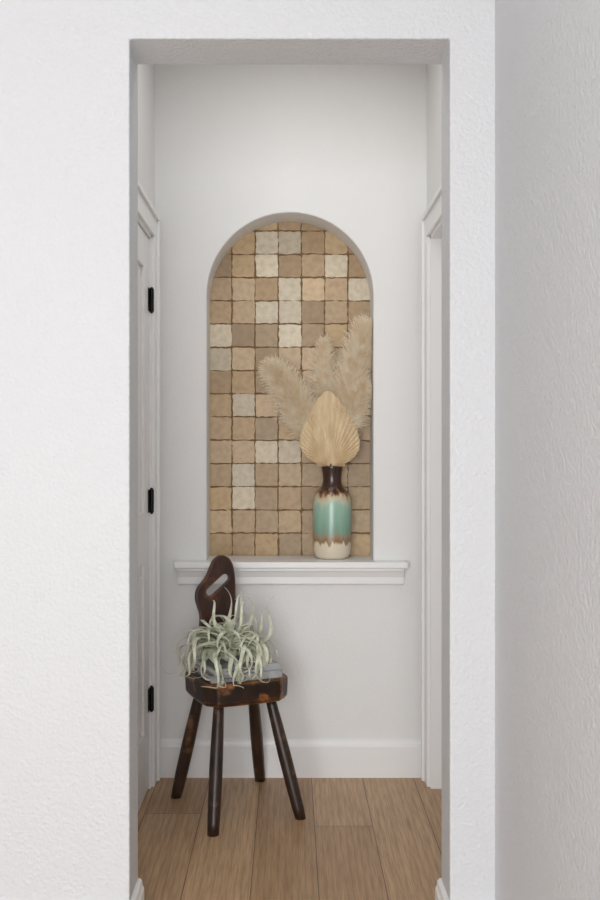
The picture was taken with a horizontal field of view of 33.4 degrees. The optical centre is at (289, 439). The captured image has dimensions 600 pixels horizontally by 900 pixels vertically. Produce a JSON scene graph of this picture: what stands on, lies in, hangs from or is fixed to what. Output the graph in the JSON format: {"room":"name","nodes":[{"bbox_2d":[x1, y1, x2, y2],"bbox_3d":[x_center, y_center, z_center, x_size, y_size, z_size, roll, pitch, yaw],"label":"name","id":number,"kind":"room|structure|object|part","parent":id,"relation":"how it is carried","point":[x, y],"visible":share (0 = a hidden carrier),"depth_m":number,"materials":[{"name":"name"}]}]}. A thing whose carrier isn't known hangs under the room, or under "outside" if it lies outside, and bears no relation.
{"room":"hallway","nodes":[
{"label":"hallway","id":0,"kind":"room"},
{"bbox_2d":[138,64,154,207],"bbox_3d":[-0.567,-0.120,3.259,0.120,2.760,1.403,0,0,0],"label":"wall","id":1,"kind":"structure","parent":0,"point":[146,72],"depth_m":3.53,"materials":[{"name":"white paint"}]},
{"bbox_2d":[138,225,148,811],"bbox_3d":[-0.502,0.264,3.212,0.083,1.977,0.795,0,0,0],"label":"door","id":2,"kind":"structure","parent":1,"relation":"in","point":[139,266],"depth_m":3.50,"materials":[{"name":"white paint"}]},
{"bbox_3d":[-0.516,0.213,3.212,0.009,1.557,0.485,0,0,0],"label":"raised fields","id":3,"kind":"part","parent":2,"relation":"part of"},
{"bbox_3d":[-0.515,0.264,3.212,0.012,1.977,0.795,0,0,0],"label":"stiles and rails","id":4,"kind":"part","parent":2,"relation":"part of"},
{"bbox_2d":[138,217,156,788],"bbox_3d":[-0.559,0.260,3.253,0.136,2.001,0.914,0,0,0],"label":"door frame","id":5,"kind":"structure","parent":1,"relation":"attached to","point":[153,239],"depth_m":3.63,"materials":[{"name":"white paint"}]},
{"bbox_2d":[138,191,156,238],"bbox_3d":[-0.499,-0.783,3.212,0.016,0.084,0.995,0,0,0],"label":"trim","id":6,"kind":"structure","parent":1,"relation":"attached to","point":[145,214],"depth_m":3.44,"materials":[{"name":"white paint"}]},
{"bbox_2d":[138,181,159,780],"bbox_3d":[-0.494,0.217,3.212,0.026,2.086,0.995,0,0,0],"label":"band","id":7,"kind":"object","parent":1,"relation":"attached to","point":[140,188],"visible":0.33,"depth_m":3.69,"materials":[{"name":"white paint"}]},
{"bbox_2d":[148,287,153,312],"bbox_3d":[-0.500,-0.505,3.607,0.017,0.096,0.053,0,0,0],"label":"hinge","id":8,"kind":"object","parent":1,"relation":"attached to","point":[150,290],"visible":1,"depth_m":3.60,"materials":[{"name":"black metal"}]},
{"bbox_2d":[148,686,153,712],"bbox_3d":[-0.500,0.935,3.607,0.017,0.096,0.053,0,0,0],"label":"hinge","id":9,"kind":"object","parent":1,"relation":"attached to","point":[151,688],"visible":1,"depth_m":3.60,"materials":[{"name":"black metal"}]},
{"bbox_2d":[148,488,153,513],"bbox_3d":[-0.500,0.220,3.607,0.017,0.096,0.053,0,0,0],"label":"hinge","id":10,"kind":"object","parent":1,"relation":"attached to","point":[151,491],"visible":1,"depth_m":3.60,"materials":[{"name":"black metal"}]},
{"bbox_2d":[0,0,494,899],"bbox_3d":[-0.890,-0.120,2.489,3.020,2.760,0.136,0,0,0],"label":"wall","id":11,"kind":"structure","parent":0,"point":[69,68],"depth_m":2.42,"materials":[{"name":"white paint"}]},
{"bbox_2d":[131,878,143,899],"bbox_3d":[-0.381,1.190,2.482,0.016,0.140,0.150,0,0,0],"label":"baseboard","id":12,"kind":"structure","parent":11,"relation":"attached to","point":[138,893],"depth_m":2.51,"materials":[{"name":"white paint"}]},
{"bbox_2d":[435,878,448,899],"bbox_3d":[0.379,1.190,2.482,0.016,0.140,0.150,0,0,0],"label":"baseboard","id":13,"kind":"structure","parent":11,"relation":"attached to","point":[440,892],"depth_m":2.51,"materials":[{"name":"white paint"}]},
{"bbox_2d":[138,778,441,899],"bbox_3d":[-0.200,1.285,1.100,4.400,0.050,6.200,0,0,0],"label":"floor","id":14,"kind":"structure","parent":0,"point":[358,838],"depth_m":3.14,"materials":[{"name":"brown wood"}]},
{"bbox_2d":[171,555,305,836],"bbox_3d":[-0.184,0.836,3.443,0.372,0.849,0.452,0,0,-23],"label":"wooden chair","id":15,"kind":"object","parent":14,"relation":"on","point":[254,693],"visible":0.74,"depth_m":3.35,"materials":[{"name":"brown wood"}]},
{"bbox_3d":[-0.357,1.061,3.504,0.140,0.398,0.046,0,0,31],"label":"leg","id":16,"kind":"part","parent":15,"relation":"part of","materials":[{"name":"brown wood"}]},
{"bbox_3d":[-0.241,1.060,3.255,0.045,0.399,0.165,0,0,3],"label":"leg","id":17,"kind":"part","parent":15,"relation":"part of","materials":[{"name":"brown wood"}]},
{"bbox_3d":[-0.261,0.628,3.538,0.148,0.433,0.065,0,0,-23],"label":"backrest","id":18,"kind":"part","parent":15,"relation":"part of","materials":[{"name":"brown wood"}]},
{"bbox_2d":[163,589,277,688],"bbox_3d":[-0.220,0.655,3.379,0.384,0.283,0.380,0,0,28],"label":"air plant","id":19,"kind":"object","parent":15,"relation":"on","point":[226,640],"visible":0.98,"depth_m":3.33,"materials":[{"name":"green plant"}]},
{"bbox_3d":[-0.185,0.839,3.438,0.316,0.079,0.288,0,0,-23],"label":"seat","id":20,"kind":"part","parent":15,"relation":"part of","materials":[{"name":"brown wood"}]},
{"bbox_2d":[196,655,281,683],"bbox_3d":[-0.176,0.777,3.411,0.255,0.044,0.197,0,0,-23],"label":"books","id":21,"kind":"object","parent":15,"relation":"on","point":[273,670],"visible":0.57,"depth_m":3.35,"materials":[{"name":"grey paper"}]},
{"bbox_3d":[-0.122,1.060,3.627,0.046,0.400,0.183,0,0,10],"label":"leg","id":22,"kind":"part","parent":15,"relation":"part of","materials":[{"name":"brown wood"}]},
{"bbox_3d":[-0.017,1.061,3.361,0.153,0.399,0.045,0,0,27],"label":"leg","id":23,"kind":"part","parent":15,"relation":"part of","materials":[{"name":"brown wood"}]},
{"bbox_2d":[155,64,426,738],"bbox_3d":[0.003,-0.120,3.853,1.019,2.760,0.215,0,0,0],"label":"wall","id":24,"kind":"structure","parent":0,"point":[340,150],"depth_m":3.75,"materials":[{"name":"white paint"}]},
{"bbox_2d":[207,556,372,560],"bbox_3d":[0.000,0.461,3.822,0.623,0.020,0.159,0,0,0],"label":"niche shelf","id":25,"kind":"object","parent":24,"relation":"attached to","point":[233,558],"depth_m":3.81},
{"bbox_2d":[210,222,369,555],"bbox_3d":[0.000,-0.181,3.917,0.822,1.456,0.027,0,0,0],"label":"niche tile backsplash","id":26,"kind":"object","parent":24,"relation":"attached to","point":[281,287],"visible":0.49,"depth_m":3.90,"materials":[{"name":"beige tile"}]},
{"bbox_2d":[160,739,420,777],"bbox_3d":[0.003,1.190,3.737,1.019,0.140,0.016,0,0,0],"label":"baseboard","id":27,"kind":"structure","parent":24,"relation":"attached to","point":[312,758],"depth_m":3.73,"materials":[{"name":"white paint"}]},
{"bbox_2d":[178,569,403,584],"bbox_3d":[0.004,0.510,3.727,0.840,0.066,0.036,0,0,0],"label":"apron","id":28,"kind":"object","parent":24,"relation":"attached to","point":[185,576],"visible":0.93,"depth_m":3.73,"materials":[{"name":"white paint"}]},
{"bbox_2d":[174,561,407,568],"bbox_3d":[0.004,0.464,3.720,0.869,0.026,0.050,0,0,0],"label":"sill nosing","id":29,"kind":"structure","parent":24,"relation":"attached to","point":[177,564],"depth_m":3.69,"materials":[{"name":"white paint"}]},
{"bbox_2d":[313,465,350,559],"bbox_3d":[0.161,0.274,3.822,0.146,0.354,0.146,0,0,0],"label":"ceramic vase","id":30,"kind":"object","parent":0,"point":[332,502],"visible":0.92,"depth_m":3.77,"materials":[{"name":"ceramic"}]},
{"bbox_2d":[257,314,373,465],"bbox_3d":[0.090,-0.160,3.800,0.445,0.643,0.199,0,0,-2],"label":"dried grass arrangement","id":31,"kind":"object","parent":30,"relation":"in","point":[326,428],"visible":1,"depth_m":3.77,"materials":[{"name":"brown plant"}]},
{"bbox_2d":[427,0,599,899],"bbox_3d":[0.564,-0.120,0.980,0.136,2.760,5.960,0,0,0],"label":"wall","id":32,"kind":"structure","parent":0,"point":[547,52],"depth_m":1.93,"materials":[{"name":"white paint"}]},
{"bbox_2d":[421,183,441,788],"bbox_3d":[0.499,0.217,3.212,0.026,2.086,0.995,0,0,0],"label":"door frame","id":33,"kind":"structure","parent":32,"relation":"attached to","point":[439,191],"depth_m":3.69,"materials":[{"name":"white paint"}]},
{"bbox_2d":[424,193,441,238],"bbox_3d":[0.504,-0.783,3.212,0.016,0.084,0.995,0,0,0],"label":"trim","id":34,"kind":"structure","parent":32,"relation":"attached to","point":[434,217],"depth_m":3.46,"materials":[{"name":"white paint"}]}
]}

